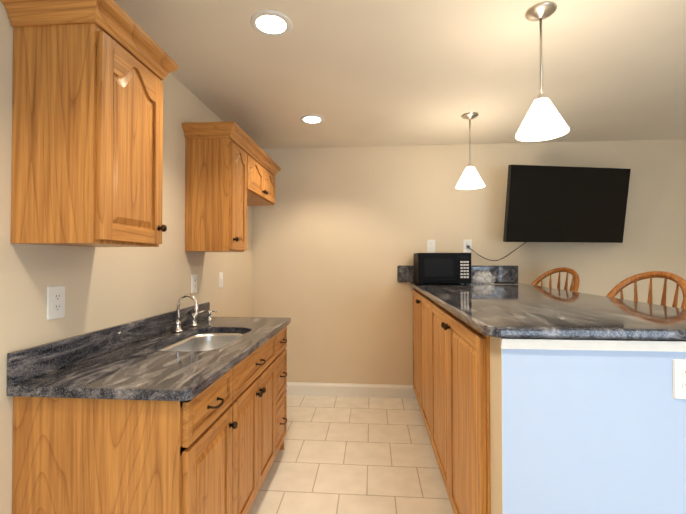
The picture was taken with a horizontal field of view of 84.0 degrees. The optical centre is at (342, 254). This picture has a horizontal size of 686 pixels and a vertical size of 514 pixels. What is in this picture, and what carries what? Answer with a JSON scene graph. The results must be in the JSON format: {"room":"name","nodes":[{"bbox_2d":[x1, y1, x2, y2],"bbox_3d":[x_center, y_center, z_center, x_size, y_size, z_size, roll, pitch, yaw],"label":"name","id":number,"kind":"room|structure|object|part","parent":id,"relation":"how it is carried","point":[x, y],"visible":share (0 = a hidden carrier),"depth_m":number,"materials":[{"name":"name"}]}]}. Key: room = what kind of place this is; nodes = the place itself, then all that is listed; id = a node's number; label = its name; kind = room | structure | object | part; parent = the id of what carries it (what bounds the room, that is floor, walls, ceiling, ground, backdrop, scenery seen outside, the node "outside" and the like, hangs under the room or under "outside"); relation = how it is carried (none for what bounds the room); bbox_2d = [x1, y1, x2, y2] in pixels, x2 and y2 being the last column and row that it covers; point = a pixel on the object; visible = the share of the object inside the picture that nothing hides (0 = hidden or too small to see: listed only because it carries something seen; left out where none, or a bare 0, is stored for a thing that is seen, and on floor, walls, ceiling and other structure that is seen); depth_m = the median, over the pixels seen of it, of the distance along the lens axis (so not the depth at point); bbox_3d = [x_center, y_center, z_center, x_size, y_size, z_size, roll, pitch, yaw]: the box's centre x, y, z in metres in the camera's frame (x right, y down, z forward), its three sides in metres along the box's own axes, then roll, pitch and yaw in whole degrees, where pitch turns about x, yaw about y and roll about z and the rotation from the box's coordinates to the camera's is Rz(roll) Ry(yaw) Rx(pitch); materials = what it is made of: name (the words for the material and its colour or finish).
{"room":"kitchen","nodes":[
{"label":"kitchen","id":0,"kind":"room"},
{"bbox_2d":[0,1,252,513],"bbox_3d":[-1.186,0.121,0.744,0.100,2.440,6.340,0,-1,4],"label":"wall","id":1,"kind":"structure","parent":0,"point":[106,287],"depth_m":1.70,"materials":[{"name":"beige paint"}]},
{"bbox_2d":[47,285,64,319],"bbox_3d":[-1.079,0.181,1.437,0.008,0.125,0.080,0,-1,4],"label":"electrical outlet","id":2,"kind":"object","parent":1,"relation":"attached to","point":[55,302],"visible":1,"depth_m":1.43,"materials":[{"name":"white plastic"}]},
{"bbox_2d":[0,0,177,246],"bbox_3d":[-0.913,-0.436,1.443,0.337,0.804,0.494,0,-1,4],"label":"upper cabinet","id":3,"kind":"object","parent":1,"relation":"attached to","point":[87,131],"visible":1,"depth_m":1.26,"materials":[{"name":"brown wood"}]},
{"bbox_2d":[191,274,196,292],"bbox_3d":[-0.994,0.197,2.553,0.008,0.125,0.080,0,-1,4],"label":"electrical outlet","id":4,"kind":"object","parent":1,"relation":"attached to","point":[193,283],"visible":1,"depth_m":2.54,"materials":[{"name":"white plastic"}]},
{"bbox_2d":[219,272,222,287],"bbox_3d":[-0.958,0.204,3.002,0.012,0.125,0.080,0,-1,4],"label":"light switch","id":5,"kind":"object","parent":1,"relation":"attached to","point":[220,279],"visible":1,"depth_m":2.99,"materials":[{"name":"white plastic"}]},
{"bbox_2d":[182,121,280,251],"bbox_3d":[-0.797,-0.414,2.973,0.337,0.804,1.214,0,-1,4],"label":"upper cabinet","id":6,"kind":"object","parent":1,"relation":"attached to","point":[232,168],"visible":1,"depth_m":2.43,"materials":[{"name":"brown wood"}]},
{"bbox_2d":[248,395,453,513],"bbox_3d":[1.775,1.388,0.501,6.040,0.100,6.340,0,-1,4],"label":"floor","id":7,"kind":"structure","parent":0,"point":[350,455],"depth_m":2.49,"materials":[{"name":"tile"}]},
{"bbox_2d":[12,363,239,513],"bbox_3d":[-0.783,0.912,1.451,0.594,0.882,0.433,0,-1,4],"label":"base cabinet","id":8,"kind":"object","parent":7,"relation":"on","point":[215,447],"depth_m":1.25,"materials":[{"name":"brown wood"}]},
{"bbox_2d":[240,332,279,513],"bbox_3d":[-0.740,0.920,2.015,0.594,0.882,0.773,0,-1,4],"label":"base cabinet","id":9,"kind":"object","parent":7,"relation":"on","point":[260,370],"depth_m":2.00,"materials":[{"name":"brown wood"}]},
{"bbox_2d":[280,326,286,449],"bbox_3d":[-0.701,0.927,2.531,0.594,0.882,0.338,0,-1,4],"label":"base cabinet","id":10,"kind":"object","parent":7,"relation":"on","point":[283,333],"depth_m":2.57,"materials":[{"name":"brown wood"}]},
{"bbox_2d":[7,302,290,400],"bbox_3d":[-0.731,0.404,1.974,0.618,0.139,1.516,0,-1,4],"label":"countertop","id":11,"kind":"structure","parent":10,"relation":"on","point":[127,361],"depth_m":1.48,"materials":[{"name":"grey stone"}]},
{"bbox_2d":[173,293,216,331],"bbox_3d":[-0.880,0.335,2.369,0.146,0.219,0.444,0,-1,4],"label":"faucet","id":12,"kind":"object","parent":11,"relation":"on","point":[177,328],"visible":0.98,"depth_m":2.17,"materials":[{"name":"silver metal"}]},
{"bbox_2d":[157,333,245,350],"bbox_3d":[-0.723,0.565,2.016,0.394,0.178,0.654,0,-1,4],"label":"sink","id":13,"kind":"object","parent":11,"relation":"in","point":[204,341],"visible":0.12,"depth_m":2.29,"materials":[{"name":"metal"}]},
{"bbox_2d":[413,289,428,434],"bbox_3d":[0.936,0.835,3.059,0.622,1.080,1.177,0,-1,4],"label":"base cabinet","id":14,"kind":"object","parent":7,"relation":"on","point":[420,301],"depth_m":3.03,"materials":[{"name":"brown wood"}]},
{"bbox_2d":[397,266,685,339],"bbox_3d":[0.996,0.188,2.417,1.130,0.194,2.468,0,-1,4],"label":"countertop","id":15,"kind":"structure","parent":14,"relation":"on","point":[518,310],"depth_m":1.59,"materials":[{"name":"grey stone"}]},
{"bbox_2d":[414,253,470,284],"bbox_3d":[0.883,0.128,3.431,0.450,0.273,0.368,0,-1,4],"label":"microwave","id":16,"kind":"object","parent":15,"relation":"on","point":[448,268],"visible":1,"depth_m":3.26,"materials":[{"name":"black glass"}]},
{"bbox_2d":[471,271,495,283],"bbox_3d":[1.286,0.206,3.489,0.233,0.117,0.165,0,-1,4],"label":"plastic bag","id":17,"kind":"object","parent":15,"relation":"on","point":[485,278],"visible":0.92,"depth_m":3.45,"materials":[{"name":"white plastic"}]},
{"bbox_2d":[429,298,490,513],"bbox_3d":[0.850,0.818,1.926,0.622,1.080,1.177,0,-1,4],"label":"base cabinet","id":18,"kind":"object","parent":7,"relation":"on","point":[451,369],"depth_m":1.69,"materials":[{"name":"brown wood"}]},
{"bbox_2d":[531,267,578,291],"bbox_3d":[1.698,0.744,3.158,0.467,1.267,0.448,0,-1,-26],"label":"stool","id":19,"kind":"object","parent":7,"relation":"on","point":[575,282],"visible":0.23,"depth_m":3.25,"materials":[{"name":"brown wood"}]},
{"bbox_2d":[606,271,685,308],"bbox_3d":[1.616,0.729,2.081,0.467,1.267,0.448,0,-1,-26],"label":"stool","id":20,"kind":"object","parent":7,"relation":"on","point":[634,279],"visible":0.15,"depth_m":2.19,"materials":[{"name":"brown wood"}]},
{"bbox_2d":[114,0,685,148],"bbox_3d":[1.775,-1.152,0.537,6.040,0.100,6.340,0,-1,4],"label":"ceiling","id":21,"kind":"structure","parent":0,"point":[358,73],"depth_m":2.20,"materials":[{"name":"paint"}]},
{"bbox_2d":[250,10,291,36],"bbox_3d":[-0.336,-1.079,1.790,0.194,0.008,0.194,0,-1,4],"label":"recessed light","id":22,"kind":"object","parent":21,"relation":"in","point":[270,23],"visible":1,"depth_m":1.78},
{"bbox_2d":[300,115,323,123],"bbox_3d":[-0.244,-1.061,3.006,0.194,0.008,0.194,0,-1,4],"label":"recessed light","id":23,"kind":"object","parent":21,"relation":"in","point":[312,119],"visible":1,"depth_m":3.00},
{"bbox_2d":[456,112,484,189],"bbox_3d":[0.973,-0.791,2.920,0.214,0.552,0.214,0,-1,4],"label":"pendant light","id":24,"kind":"object","parent":21,"relation":"hanging from","point":[470,178],"visible":1,"depth_m":2.89,"materials":[{"name":"white glass"}]},
{"bbox_2d":[515,1,569,141],"bbox_3d":[0.880,-0.809,1.694,0.214,0.552,0.214,0,-1,4],"label":"pendant light","id":25,"kind":"object","parent":21,"relation":"hanging from","point":[543,120],"visible":1,"depth_m":1.67,"materials":[{"name":"white glass"}]},
{"bbox_2d":[252,139,685,384],"bbox_3d":[2.011,0.163,3.630,5.840,2.440,0.100,0,-1,4],"label":"wall","id":26,"kind":"structure","parent":0,"point":[340,235],"depth_m":3.69,"materials":[{"name":"beige paint"}]},
{"bbox_2d":[286,382,416,398],"bbox_3d":[2.006,1.319,3.555,5.840,0.125,0.016,0,-1,4],"label":"baseboard","id":27,"kind":"structure","parent":26,"relation":"attached to","point":[350,390],"depth_m":3.69,"materials":[{"name":"white wood"}]},
{"bbox_2d":[427,240,435,252],"bbox_3d":[0.850,-0.077,3.666,0.080,0.125,0.008,0,-1,4],"label":"electrical outlet","id":28,"kind":"object","parent":26,"relation":"attached to","point":[431,246],"visible":1,"depth_m":3.67,"materials":[{"name":"white plastic"}]},
{"bbox_2d":[463,240,471,252],"bbox_3d":[1.189,-0.077,3.641,0.080,0.125,0.008,0,-1,4],"label":"electrical outlet","id":29,"kind":"object","parent":26,"relation":"attached to","point":[465,248],"visible":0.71,"depth_m":3.64,"materials":[{"name":"white plastic"}]},
{"bbox_2d":[466,165,630,260],"bbox_3d":[1.851,-0.350,3.387,1.379,0.820,0.422,0,-1,4],"label":"screen","id":30,"kind":"object","parent":26,"relation":"attached to","point":[563,204],"visible":1,"depth_m":3.32,"materials":[{"name":"black plastic"}]},
{"bbox_3d":[1.407,-0.034,3.489,0.478,0.191,0.264,0,-1,4],"label":"cord","id":31,"kind":"part","parent":30,"relation":"part of","materials":[{"name":"black plastic"}]},
{"bbox_2d":[490,337,685,513],"bbox_3d":[0.806,0.810,1.276,0.570,1.078,0.123,0,-1,4],"label":"wall","id":32,"kind":"structure","parent":0,"point":[587,432],"depth_m":1.20,"materials":[{"name":"blue paint"}]},
{"bbox_2d":[500,337,685,351],"bbox_3d":[0.992,0.288,1.197,0.964,0.034,0.022,0,-1,4],"label":"trim","id":33,"kind":"structure","parent":32,"relation":"attached to","point":[598,344],"depth_m":1.21,"materials":[{"name":"white wood"}]},
{"bbox_2d":[673,359,685,398],"bbox_3d":[1.079,0.393,1.195,0.080,0.125,0.008,0,-1,4],"label":"outlet","id":34,"kind":"object","parent":32,"relation":"attached to","point":[679,378],"visible":1,"depth_m":1.20,"materials":[{"name":"white plastic"}]}
]}

